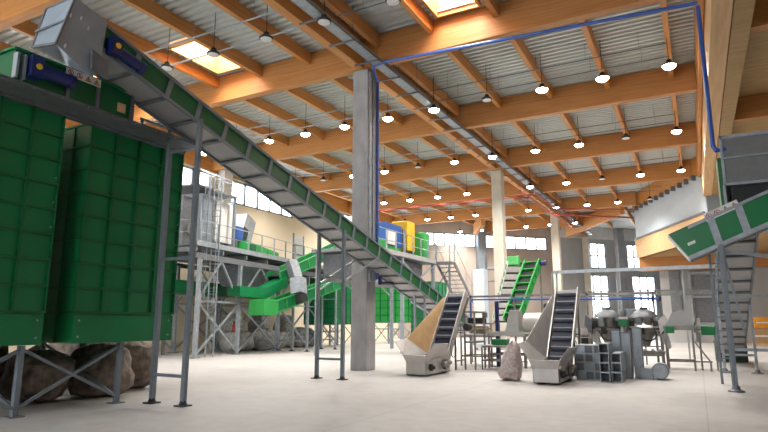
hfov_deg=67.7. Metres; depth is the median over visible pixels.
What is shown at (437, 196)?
lamp
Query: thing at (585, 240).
concrete column
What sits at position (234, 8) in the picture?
joist
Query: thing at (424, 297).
support post
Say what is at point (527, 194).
pipe
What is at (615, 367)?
duct section
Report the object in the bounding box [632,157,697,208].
beam
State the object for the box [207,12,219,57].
lamp
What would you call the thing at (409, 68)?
joist
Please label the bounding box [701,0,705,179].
trim
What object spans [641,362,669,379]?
duct
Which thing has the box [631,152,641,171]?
joist
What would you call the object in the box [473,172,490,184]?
joist
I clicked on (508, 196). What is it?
pipe
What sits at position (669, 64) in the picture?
lamp
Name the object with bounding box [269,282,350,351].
conveyor
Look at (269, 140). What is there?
lamp
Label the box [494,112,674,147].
conduit
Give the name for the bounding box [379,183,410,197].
joist
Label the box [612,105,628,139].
joist
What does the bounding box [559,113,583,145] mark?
joist
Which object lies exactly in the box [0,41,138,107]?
joist
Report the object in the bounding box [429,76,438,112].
lamp
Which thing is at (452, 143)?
conduit
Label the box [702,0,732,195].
beam
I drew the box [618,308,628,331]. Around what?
control box
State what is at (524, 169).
joist
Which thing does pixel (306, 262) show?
conveyor
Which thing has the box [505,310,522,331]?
hood
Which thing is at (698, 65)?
beam
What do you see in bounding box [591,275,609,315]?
window
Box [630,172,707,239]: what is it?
wall
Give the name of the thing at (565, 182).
lamp
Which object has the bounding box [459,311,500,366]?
machine
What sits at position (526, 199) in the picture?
conduit
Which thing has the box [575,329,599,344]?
machine
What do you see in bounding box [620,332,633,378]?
duct
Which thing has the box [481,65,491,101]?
lamp
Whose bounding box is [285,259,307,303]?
chute
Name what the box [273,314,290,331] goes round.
bag
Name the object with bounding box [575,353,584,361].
duct section
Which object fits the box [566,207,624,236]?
diagonal beam
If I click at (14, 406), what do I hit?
stand
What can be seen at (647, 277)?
window
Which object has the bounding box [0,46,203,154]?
conveyor
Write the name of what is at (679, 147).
joist
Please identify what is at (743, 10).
beam
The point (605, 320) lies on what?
multihead weigher
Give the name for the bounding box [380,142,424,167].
joist
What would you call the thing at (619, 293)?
gantry
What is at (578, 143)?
lamp
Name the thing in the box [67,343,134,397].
boulders
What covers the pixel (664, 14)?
joist
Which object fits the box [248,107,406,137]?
conduit
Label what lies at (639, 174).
lamp
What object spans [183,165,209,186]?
window
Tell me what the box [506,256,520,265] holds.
hood
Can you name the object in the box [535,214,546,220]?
joist
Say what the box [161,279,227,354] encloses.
conveyor
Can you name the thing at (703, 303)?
door frame
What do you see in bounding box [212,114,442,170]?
cross beam
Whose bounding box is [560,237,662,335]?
wall
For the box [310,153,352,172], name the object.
joist
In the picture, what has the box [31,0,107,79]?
chute
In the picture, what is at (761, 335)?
crate
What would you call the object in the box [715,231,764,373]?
support frame
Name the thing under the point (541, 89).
lamp
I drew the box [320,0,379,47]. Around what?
joist
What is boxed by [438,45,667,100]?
conduit
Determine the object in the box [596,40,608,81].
lamp
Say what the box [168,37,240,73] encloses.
skylight
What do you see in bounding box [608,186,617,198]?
joist
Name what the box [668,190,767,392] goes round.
conveyor
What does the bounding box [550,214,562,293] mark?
concrete column
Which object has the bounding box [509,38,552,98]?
joist
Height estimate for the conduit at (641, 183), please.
0.669 m
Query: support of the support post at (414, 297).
on the floor
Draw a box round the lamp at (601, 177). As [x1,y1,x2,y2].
[598,157,605,179]
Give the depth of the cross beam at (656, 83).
24.50 m
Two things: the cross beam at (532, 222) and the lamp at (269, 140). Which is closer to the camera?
the lamp at (269, 140)
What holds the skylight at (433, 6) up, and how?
attached to the ceiling
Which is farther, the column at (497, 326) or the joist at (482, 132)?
the joist at (482, 132)
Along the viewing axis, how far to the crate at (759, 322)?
38.08 m
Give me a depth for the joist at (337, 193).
45.03 m
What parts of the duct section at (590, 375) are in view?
damper plate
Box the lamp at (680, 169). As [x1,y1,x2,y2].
[677,154,684,172]
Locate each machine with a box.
[379,222,405,251]
[392,221,414,253]
[411,232,429,257]
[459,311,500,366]
[463,296,485,369]
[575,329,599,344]
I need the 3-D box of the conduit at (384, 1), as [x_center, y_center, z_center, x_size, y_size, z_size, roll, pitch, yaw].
[2.534,-7.000,15.954,9.050,0.669,0.044,-6,-12,28]
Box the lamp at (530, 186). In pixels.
[527,170,532,188]
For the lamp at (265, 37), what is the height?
1.540 m
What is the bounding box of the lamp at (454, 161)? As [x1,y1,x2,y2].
[450,157,457,163]
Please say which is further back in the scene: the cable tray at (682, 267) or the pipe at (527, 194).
the pipe at (527, 194)
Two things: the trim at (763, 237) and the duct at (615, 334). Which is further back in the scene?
the trim at (763, 237)
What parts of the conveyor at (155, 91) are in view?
drive motor, leg, leg, frame, underside panel, leg, leg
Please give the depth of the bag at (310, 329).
36.86 m
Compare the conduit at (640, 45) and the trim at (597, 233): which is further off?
the trim at (597, 233)
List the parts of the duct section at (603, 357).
damper plate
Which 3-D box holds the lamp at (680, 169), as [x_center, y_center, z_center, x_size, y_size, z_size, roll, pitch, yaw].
[17.236,-3.338,33.325,0.440,1.640,0.440,-6,-12,28]
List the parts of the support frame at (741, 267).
frame, leg, underside panel, frame, leg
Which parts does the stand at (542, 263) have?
post, motor, post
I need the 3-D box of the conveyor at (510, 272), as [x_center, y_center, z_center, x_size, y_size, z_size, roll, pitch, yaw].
[6.441,3.951,29.339,1.070,2.983,3.724,0,-10,-2]
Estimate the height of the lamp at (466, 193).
1.640 m
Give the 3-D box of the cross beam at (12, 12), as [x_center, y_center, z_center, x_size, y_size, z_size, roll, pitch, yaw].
[-11.268,-6.465,17.482,14.840,1.130,0.340,-6,-12,28]
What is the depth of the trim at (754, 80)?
19.90 m
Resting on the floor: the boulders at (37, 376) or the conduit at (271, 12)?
the boulders at (37, 376)
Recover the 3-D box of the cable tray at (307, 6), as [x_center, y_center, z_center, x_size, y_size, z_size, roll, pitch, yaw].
[7.710,-3.109,35.045,0.950,1.230,57.000,-6,-12,28]
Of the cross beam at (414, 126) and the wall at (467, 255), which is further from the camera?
the wall at (467, 255)
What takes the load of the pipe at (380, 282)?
attached to the pipe at (689, 4)
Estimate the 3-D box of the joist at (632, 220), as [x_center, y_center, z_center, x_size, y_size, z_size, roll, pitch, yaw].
[24.238,0.270,55.971,0.180,0.480,7.660,-6,-12,28]
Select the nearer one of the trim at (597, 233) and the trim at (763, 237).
the trim at (763, 237)
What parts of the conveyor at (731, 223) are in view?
plate, panel, sign plate, leg, frame, leg, underside panel, frame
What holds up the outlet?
attached to the box at (742, 169)
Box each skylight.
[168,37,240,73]
[421,0,480,18]
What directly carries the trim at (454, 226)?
attached to the wall at (467, 255)
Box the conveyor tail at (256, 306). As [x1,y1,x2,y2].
[248,299,278,314]
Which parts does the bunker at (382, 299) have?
leg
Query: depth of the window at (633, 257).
63.78 m
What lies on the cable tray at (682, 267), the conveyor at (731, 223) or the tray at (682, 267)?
the tray at (682, 267)
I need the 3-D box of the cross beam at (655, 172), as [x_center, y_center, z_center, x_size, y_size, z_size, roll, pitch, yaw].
[15.117,-2.584,38.624,10.530,1.130,0.340,-6,-12,28]
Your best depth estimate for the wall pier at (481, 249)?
57.54 m
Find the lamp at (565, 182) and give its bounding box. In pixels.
[563,169,569,184]
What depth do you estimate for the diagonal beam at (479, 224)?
53.88 m
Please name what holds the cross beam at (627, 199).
attached to the ceiling
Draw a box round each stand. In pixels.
[0,342,124,418]
[539,261,553,312]
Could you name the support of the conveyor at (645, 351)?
on the floor
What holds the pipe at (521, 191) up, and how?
on the pipe at (508, 196)
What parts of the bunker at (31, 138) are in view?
panel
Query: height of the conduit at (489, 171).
0.676 m
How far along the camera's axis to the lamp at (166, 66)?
19.75 m
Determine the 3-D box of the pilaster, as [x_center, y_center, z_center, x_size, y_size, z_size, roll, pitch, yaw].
[22.420,6.141,43.979,0.700,3.800,0.380,-6,-12,28]
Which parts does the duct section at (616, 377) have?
damper plate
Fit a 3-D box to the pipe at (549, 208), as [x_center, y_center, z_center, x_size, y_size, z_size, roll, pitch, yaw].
[16.084,-0.531,44.187,6.742,0.100,0.100,1,-10,-4]
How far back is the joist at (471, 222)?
57.29 m
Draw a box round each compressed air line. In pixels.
[470,296,660,317]
[580,288,718,359]
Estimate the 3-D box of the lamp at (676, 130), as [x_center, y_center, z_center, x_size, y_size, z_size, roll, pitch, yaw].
[13.482,-4.593,26.488,0.440,1.640,0.440,-6,-12,28]
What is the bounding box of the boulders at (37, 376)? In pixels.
[0,346,75,402]
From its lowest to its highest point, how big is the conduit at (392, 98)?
0.676 m
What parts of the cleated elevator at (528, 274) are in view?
frame, panel, frame, panel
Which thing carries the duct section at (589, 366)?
on the duct section at (590, 375)
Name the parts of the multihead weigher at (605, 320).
motor, support frame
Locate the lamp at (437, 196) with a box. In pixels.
[435,181,440,198]
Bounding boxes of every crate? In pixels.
[751,329,767,345]
[753,317,767,327]
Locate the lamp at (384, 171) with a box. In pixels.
[381,147,387,173]
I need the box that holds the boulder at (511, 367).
[497,340,522,380]
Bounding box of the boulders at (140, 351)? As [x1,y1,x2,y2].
[112,341,151,388]
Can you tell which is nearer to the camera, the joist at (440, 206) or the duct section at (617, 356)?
the duct section at (617, 356)
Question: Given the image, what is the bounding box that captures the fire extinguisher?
[232,319,235,332]
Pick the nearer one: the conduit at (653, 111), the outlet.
the outlet
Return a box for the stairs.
[436,247,473,344]
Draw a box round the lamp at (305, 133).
[301,120,309,136]
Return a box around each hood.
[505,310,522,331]
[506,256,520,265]
[693,318,699,325]
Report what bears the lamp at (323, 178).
hanging from the ceiling
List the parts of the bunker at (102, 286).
panel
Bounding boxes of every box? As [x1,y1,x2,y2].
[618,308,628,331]
[716,130,767,206]
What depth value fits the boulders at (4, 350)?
11.83 m
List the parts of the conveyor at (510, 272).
frame, underside panel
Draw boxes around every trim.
[65,119,392,223]
[415,220,550,236]
[560,227,635,240]
[635,213,704,258]
[639,252,767,271]
[642,232,767,257]
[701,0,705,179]
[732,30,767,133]
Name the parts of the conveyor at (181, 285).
leg, edge rail, leg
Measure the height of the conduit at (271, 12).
0.676 m
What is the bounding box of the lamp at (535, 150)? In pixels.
[531,127,539,152]
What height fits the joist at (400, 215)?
0.480 m
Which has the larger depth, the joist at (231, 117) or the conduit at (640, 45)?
the joist at (231, 117)
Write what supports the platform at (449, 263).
on the floor
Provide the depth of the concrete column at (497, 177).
33.84 m
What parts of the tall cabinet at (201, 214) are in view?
door, door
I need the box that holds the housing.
[212,201,236,245]
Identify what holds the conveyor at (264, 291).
attached to the platform at (228, 255)
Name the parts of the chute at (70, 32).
bearing plate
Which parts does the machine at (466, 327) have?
motor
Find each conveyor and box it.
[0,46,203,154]
[95,24,472,407]
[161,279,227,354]
[237,241,278,255]
[266,243,336,350]
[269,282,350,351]
[492,261,521,322]
[632,348,665,368]
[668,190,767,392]
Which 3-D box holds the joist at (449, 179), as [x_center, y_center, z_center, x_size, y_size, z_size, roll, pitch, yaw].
[4.443,-2.663,39.992,0.180,0.480,7.460,-6,-12,28]
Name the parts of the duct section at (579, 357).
damper plate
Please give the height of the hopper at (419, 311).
2.270 m
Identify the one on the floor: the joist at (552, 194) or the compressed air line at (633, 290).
the compressed air line at (633, 290)
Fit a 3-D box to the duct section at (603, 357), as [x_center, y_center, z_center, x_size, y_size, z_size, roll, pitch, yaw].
[6.089,3.865,15.668,0.258,0.250,0.906,-6,-12,28]
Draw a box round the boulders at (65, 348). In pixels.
[46,342,112,355]
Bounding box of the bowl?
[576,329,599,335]
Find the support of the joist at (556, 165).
hanging from the ceiling
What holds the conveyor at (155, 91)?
on the floor
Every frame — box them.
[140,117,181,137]
[481,339,520,369]
[688,271,715,342]
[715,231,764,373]
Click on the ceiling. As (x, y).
(563, 46)
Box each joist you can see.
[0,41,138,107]
[9,20,38,38]
[102,17,218,88]
[120,0,262,76]
[145,123,179,136]
[208,0,310,64]
[212,106,288,145]
[242,97,324,139]
[278,158,330,180]
[284,87,352,128]
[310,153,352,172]
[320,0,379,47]
[325,190,351,201]
[330,76,402,125]
[344,148,391,171]
[349,188,383,200]
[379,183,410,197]
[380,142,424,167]
[381,210,402,218]
[396,61,459,115]
[400,0,432,33]
[404,208,424,216]
[408,180,438,194]
[419,136,458,162]
[430,205,448,213]
[439,176,465,190]
[446,50,501,107]
[456,203,473,211]
[464,220,473,224]
[473,127,506,156]
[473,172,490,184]
[482,0,498,16]
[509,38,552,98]
[511,121,541,151]
[511,198,525,206]
[511,216,522,222]
[517,166,538,183]
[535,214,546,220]
[548,192,561,203]
[550,162,568,179]
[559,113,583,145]
[575,189,587,200]
[578,19,609,88]
[589,157,603,175]
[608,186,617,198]
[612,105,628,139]
[627,210,634,226]
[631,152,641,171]
[660,1,673,77]
[671,95,678,127]
[677,146,682,166]
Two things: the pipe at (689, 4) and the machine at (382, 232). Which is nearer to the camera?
the pipe at (689, 4)
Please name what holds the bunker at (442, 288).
on the floor
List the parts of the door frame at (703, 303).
dark panel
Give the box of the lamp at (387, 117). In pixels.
[383,113,392,121]
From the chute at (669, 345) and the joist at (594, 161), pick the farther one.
the joist at (594, 161)
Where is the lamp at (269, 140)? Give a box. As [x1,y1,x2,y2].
[264,123,273,143]
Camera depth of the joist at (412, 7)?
18.52 m
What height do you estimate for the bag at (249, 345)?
1.164 m
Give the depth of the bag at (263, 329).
33.00 m
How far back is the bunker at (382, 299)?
41.41 m
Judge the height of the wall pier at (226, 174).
11.650 m
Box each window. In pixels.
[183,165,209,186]
[233,180,292,217]
[424,232,475,247]
[486,235,546,250]
[589,243,606,268]
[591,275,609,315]
[626,244,635,267]
[632,276,657,314]
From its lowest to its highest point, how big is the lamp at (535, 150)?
1.640 m
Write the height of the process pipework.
6.000 m
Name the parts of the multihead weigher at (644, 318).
support frame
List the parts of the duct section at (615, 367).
damper plate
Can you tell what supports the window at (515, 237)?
in the wall at (467, 255)
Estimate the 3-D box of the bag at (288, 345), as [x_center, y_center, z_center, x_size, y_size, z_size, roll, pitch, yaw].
[-6.009,7.597,35.157,1.118,0.940,1.252,-6,-12,28]
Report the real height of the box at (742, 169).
2.620 m
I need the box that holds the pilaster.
[668,271,681,311]
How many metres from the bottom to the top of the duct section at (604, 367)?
0.250 m
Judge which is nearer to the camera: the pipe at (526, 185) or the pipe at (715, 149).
the pipe at (715, 149)
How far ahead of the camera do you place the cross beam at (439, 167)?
36.78 m
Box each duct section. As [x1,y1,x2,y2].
[575,344,585,353]
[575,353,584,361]
[575,362,584,370]
[576,371,585,379]
[584,344,595,353]
[584,354,593,361]
[585,362,593,370]
[585,371,594,379]
[593,344,598,353]
[593,354,598,362]
[594,363,599,370]
[594,371,599,379]
[598,342,612,352]
[599,352,611,362]
[599,362,610,372]
[600,372,611,382]
[610,351,625,362]
[611,361,625,372]
[612,370,626,382]
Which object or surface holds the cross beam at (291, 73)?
attached to the ceiling
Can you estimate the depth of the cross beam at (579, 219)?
54.18 m
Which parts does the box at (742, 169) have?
corner post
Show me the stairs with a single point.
(455, 265)
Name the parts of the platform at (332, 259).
leg, leg, leg, handrail, kick plate, leg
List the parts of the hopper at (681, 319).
support frame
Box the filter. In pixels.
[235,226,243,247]
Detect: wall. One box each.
[8,127,397,352]
[398,230,553,337]
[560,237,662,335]
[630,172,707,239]
[659,267,767,342]
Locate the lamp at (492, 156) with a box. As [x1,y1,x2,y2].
[488,130,496,158]
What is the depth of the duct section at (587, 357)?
15.93 m
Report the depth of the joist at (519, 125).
30.27 m
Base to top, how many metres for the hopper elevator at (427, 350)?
2.656 m
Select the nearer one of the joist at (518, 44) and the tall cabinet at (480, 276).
the joist at (518, 44)
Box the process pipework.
[483,254,494,281]
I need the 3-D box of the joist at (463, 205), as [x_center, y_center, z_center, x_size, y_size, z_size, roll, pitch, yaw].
[6.129,-1.206,47.928,0.180,0.480,7.660,-6,-12,28]
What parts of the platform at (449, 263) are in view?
handrail, leg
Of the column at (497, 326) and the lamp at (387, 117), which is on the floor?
the column at (497, 326)
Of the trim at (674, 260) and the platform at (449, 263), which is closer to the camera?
the platform at (449, 263)
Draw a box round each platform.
[165,169,339,358]
[311,226,435,355]
[435,242,454,292]
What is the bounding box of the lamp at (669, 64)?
[662,39,675,69]
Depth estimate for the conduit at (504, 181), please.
41.70 m
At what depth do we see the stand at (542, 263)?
25.32 m
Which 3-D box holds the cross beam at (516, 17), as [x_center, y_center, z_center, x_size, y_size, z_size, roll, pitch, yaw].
[3.976,-6.309,18.329,10.530,1.130,0.340,-6,-12,28]
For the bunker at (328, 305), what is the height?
4.325 m
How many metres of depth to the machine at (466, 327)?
19.20 m
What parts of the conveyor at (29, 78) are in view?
drive motor, trough lid, sign plate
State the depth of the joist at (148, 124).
29.82 m
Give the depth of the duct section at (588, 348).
15.97 m
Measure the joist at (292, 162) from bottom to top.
0.480 m
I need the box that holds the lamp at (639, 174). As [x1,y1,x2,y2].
[636,152,643,176]
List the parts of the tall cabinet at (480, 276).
cabinet door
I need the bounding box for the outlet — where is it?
[730,184,767,202]
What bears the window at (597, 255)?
in the wall at (571, 248)
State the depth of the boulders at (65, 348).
13.80 m
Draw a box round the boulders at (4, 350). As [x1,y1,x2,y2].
[0,346,8,377]
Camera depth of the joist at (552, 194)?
45.56 m
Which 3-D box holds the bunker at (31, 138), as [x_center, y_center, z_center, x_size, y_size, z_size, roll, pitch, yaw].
[-7.876,0.102,10.140,3.045,4.280,2.300,-6,-12,28]
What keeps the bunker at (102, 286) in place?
on the stand at (14, 406)
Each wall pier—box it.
[209,169,232,348]
[475,221,486,268]
[613,229,628,308]
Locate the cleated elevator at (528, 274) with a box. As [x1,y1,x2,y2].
[502,258,541,322]
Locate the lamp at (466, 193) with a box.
[463,183,469,195]
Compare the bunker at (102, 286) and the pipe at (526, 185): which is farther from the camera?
the pipe at (526, 185)
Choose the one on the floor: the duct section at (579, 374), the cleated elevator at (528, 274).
the duct section at (579, 374)
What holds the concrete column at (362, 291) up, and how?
on the floor
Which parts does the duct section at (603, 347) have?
damper plate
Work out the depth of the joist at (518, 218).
55.52 m
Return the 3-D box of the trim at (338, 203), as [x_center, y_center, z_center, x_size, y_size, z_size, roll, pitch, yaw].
[-12.581,-4.116,30.886,0.300,1.550,58.200,-6,-12,28]
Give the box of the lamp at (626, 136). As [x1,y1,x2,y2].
[621,108,630,139]
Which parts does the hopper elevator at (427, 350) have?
frame, leg, frame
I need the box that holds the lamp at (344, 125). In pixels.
[340,110,348,129]
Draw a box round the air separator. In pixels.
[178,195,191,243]
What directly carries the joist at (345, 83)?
hanging from the ceiling
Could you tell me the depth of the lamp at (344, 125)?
25.64 m
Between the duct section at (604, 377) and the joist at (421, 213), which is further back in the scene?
the joist at (421, 213)
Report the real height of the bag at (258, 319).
2.010 m
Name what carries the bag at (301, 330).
on the floor
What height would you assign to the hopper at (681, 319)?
1.980 m
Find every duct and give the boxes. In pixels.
[368,72,374,281]
[610,330,621,351]
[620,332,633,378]
[631,327,643,378]
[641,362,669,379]
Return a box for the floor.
[0,336,767,431]
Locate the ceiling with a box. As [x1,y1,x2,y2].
[0,0,767,232]
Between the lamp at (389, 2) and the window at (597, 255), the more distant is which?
the window at (597, 255)
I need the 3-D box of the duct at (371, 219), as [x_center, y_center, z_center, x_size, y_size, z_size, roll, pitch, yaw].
[-0.427,-1.460,20.018,0.060,7.500,0.340,-6,-12,28]
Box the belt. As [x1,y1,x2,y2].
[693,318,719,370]
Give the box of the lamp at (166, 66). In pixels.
[160,31,173,70]
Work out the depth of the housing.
29.05 m
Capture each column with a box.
[350,69,375,370]
[491,170,509,349]
[494,301,500,366]
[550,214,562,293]
[582,237,593,317]
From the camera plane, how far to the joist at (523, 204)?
47.64 m
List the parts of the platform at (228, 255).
leg, handrail, leg, handrail, leg, post, leg, handrail, kick plate, leg, handrail, leg, leg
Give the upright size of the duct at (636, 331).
1.420 m
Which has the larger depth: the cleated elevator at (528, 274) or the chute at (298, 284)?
the chute at (298, 284)
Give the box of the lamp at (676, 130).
[671,111,681,133]
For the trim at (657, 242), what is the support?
on the trim at (763, 237)
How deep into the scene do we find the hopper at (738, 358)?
22.40 m
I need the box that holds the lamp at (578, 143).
[574,116,583,146]
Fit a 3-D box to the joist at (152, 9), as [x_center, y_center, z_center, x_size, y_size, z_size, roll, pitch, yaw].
[-6.745,-6.405,19.610,0.180,0.480,7.660,-6,-12,28]
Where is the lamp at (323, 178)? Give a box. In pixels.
[320,162,326,180]
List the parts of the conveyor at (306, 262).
leg, frame, panel, frame, panel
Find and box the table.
[487,331,531,368]
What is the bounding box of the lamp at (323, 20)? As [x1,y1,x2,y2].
[317,0,330,25]
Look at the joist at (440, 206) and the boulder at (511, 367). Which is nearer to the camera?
the boulder at (511, 367)
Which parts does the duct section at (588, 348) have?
damper plate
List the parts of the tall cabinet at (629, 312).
cabinet door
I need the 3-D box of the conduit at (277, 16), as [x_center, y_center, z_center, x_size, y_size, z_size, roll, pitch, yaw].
[-8.245,-5.946,21.678,13.250,0.676,0.060,-6,-12,28]
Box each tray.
[290,0,591,234]
[553,264,714,273]
[553,264,714,358]
[663,326,696,328]
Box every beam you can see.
[0,0,62,30]
[133,49,356,123]
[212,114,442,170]
[262,0,587,236]
[304,154,491,192]
[349,182,523,212]
[364,0,666,69]
[393,201,548,224]
[446,62,696,131]
[473,219,484,234]
[486,216,567,231]
[496,122,696,168]
[529,159,695,193]
[553,191,636,212]
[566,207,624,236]
[572,212,607,225]
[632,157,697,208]
[694,0,703,177]
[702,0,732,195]
[712,0,755,194]
[734,93,767,122]
[750,0,767,32]
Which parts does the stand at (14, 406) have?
foot plate, leg, foot plate, leg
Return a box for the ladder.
[201,174,222,356]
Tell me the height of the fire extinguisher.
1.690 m
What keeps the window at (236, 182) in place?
in the wall at (268, 224)
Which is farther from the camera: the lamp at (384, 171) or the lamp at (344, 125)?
the lamp at (384, 171)
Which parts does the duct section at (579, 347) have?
damper plate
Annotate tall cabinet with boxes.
[185,193,212,241]
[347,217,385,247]
[472,269,489,349]
[625,309,647,364]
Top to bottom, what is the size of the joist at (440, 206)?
0.480 m
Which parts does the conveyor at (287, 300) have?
frame, leg, panel, leg, panel, frame, leg, leg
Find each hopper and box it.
[211,265,269,297]
[236,214,255,241]
[410,301,428,332]
[663,309,712,371]
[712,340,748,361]
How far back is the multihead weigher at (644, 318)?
19.69 m
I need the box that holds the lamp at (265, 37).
[259,5,272,41]
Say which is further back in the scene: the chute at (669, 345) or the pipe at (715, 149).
the chute at (669, 345)
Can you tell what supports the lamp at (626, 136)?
hanging from the ceiling
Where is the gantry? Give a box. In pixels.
[469,292,659,362]
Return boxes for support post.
[413,296,415,329]
[423,295,425,318]
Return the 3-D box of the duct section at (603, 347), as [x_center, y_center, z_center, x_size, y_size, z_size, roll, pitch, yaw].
[6.089,3.619,15.713,0.258,0.250,0.906,-6,-12,28]
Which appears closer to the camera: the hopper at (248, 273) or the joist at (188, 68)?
the joist at (188, 68)
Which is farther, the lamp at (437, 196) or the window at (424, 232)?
the window at (424, 232)
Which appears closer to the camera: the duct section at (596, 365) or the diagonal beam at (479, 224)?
the duct section at (596, 365)
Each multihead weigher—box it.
[584,307,627,343]
[626,307,666,366]
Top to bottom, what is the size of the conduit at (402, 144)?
0.676 m
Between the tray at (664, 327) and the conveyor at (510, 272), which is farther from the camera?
the conveyor at (510, 272)
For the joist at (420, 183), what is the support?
hanging from the ceiling
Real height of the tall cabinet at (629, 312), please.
2.050 m
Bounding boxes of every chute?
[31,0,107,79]
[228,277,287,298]
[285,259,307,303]
[588,326,600,343]
[658,329,671,348]
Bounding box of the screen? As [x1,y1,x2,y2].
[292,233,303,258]
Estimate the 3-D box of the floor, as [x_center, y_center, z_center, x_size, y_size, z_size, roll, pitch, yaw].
[13.117,8.909,39.115,37.000,0.200,101.000,-6,-12,28]
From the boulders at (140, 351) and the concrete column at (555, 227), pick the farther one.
the concrete column at (555, 227)
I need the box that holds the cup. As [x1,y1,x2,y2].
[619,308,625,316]
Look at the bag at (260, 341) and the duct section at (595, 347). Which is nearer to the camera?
the duct section at (595, 347)
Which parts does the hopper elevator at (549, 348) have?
frame, frame, leg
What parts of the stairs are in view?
handrail, handrail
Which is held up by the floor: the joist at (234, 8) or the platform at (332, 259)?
the platform at (332, 259)
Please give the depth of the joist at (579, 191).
44.66 m
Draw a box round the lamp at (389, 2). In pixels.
[385,0,400,5]
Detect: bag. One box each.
[218,313,244,343]
[220,330,245,351]
[240,329,253,350]
[248,315,269,332]
[252,331,273,349]
[257,328,274,348]
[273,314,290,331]
[279,331,288,348]
[284,332,295,347]
[290,327,304,346]
[308,328,313,345]
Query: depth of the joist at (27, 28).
19.45 m
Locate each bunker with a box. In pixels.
[0,96,65,345]
[41,124,183,343]
[304,278,350,346]
[375,287,412,343]
[426,281,446,296]
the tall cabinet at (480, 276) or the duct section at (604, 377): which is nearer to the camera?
the duct section at (604, 377)
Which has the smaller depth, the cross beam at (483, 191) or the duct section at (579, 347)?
the duct section at (579, 347)
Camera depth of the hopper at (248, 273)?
30.11 m
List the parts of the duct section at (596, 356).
damper plate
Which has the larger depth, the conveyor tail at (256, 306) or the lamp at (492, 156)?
the lamp at (492, 156)
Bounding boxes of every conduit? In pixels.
[144,0,276,53]
[171,16,298,65]
[239,98,394,130]
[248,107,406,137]
[291,144,459,171]
[296,143,466,176]
[338,1,385,16]
[341,171,490,196]
[349,181,507,199]
[389,199,530,213]
[394,196,532,215]
[427,32,667,91]
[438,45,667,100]
[487,111,674,142]
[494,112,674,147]
[525,154,679,174]
[531,159,678,178]
[557,183,653,199]
[557,183,660,196]
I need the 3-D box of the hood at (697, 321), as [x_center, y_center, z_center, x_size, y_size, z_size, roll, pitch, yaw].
[10.339,3.539,19.140,0.400,0.250,0.080,-6,-12,28]
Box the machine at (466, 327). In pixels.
[463,296,485,369]
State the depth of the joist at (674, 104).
26.39 m
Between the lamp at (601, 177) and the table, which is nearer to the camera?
the table
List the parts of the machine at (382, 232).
window panel, control panel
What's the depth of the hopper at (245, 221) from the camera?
31.21 m
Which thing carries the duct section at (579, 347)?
on the duct section at (579, 357)
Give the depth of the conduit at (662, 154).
35.15 m
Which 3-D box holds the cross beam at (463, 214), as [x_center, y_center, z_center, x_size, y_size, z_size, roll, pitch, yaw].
[7.475,-0.197,51.625,14.840,1.130,0.340,-6,-12,28]
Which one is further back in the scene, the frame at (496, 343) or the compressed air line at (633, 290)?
the compressed air line at (633, 290)
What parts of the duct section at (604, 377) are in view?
damper plate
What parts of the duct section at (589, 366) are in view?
damper plate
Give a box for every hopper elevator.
[395,291,467,375]
[518,287,580,383]
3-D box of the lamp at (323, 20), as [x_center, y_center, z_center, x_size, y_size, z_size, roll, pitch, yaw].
[-1.756,-6.409,16.872,0.440,1.540,0.440,-6,-12,28]
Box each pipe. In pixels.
[351,196,528,213]
[371,1,697,279]
[378,277,393,284]
[381,194,532,209]
[519,190,572,227]
[526,185,576,224]
[549,208,634,209]
[552,214,633,217]
[696,5,725,152]
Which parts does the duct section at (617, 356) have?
damper plate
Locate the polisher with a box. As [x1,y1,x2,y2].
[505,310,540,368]
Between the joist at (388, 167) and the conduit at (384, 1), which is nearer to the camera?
the conduit at (384, 1)
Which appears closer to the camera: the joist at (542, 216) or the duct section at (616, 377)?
the duct section at (616, 377)
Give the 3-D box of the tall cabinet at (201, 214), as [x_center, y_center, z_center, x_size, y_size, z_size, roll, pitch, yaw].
[-9.079,0.290,27.720,1.230,2.600,0.900,-4,-11,19]
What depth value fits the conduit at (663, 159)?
36.26 m
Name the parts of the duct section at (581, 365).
damper plate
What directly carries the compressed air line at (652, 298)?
attached to the gantry
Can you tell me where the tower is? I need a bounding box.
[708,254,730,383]
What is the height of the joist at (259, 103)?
0.480 m
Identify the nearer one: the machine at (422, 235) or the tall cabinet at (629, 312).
the tall cabinet at (629, 312)
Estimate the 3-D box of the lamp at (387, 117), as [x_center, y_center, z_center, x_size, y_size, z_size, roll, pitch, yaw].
[0.168,-4.896,24.840,0.440,1.640,0.440,-6,-12,28]
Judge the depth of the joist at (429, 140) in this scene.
32.61 m
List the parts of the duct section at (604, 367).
damper plate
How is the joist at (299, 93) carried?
hanging from the ceiling
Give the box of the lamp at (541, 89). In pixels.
[536,55,547,92]
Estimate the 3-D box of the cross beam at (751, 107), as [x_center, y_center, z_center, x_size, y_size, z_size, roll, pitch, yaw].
[16.935,-4.392,20.049,8.080,0.880,0.340,-6,-12,28]

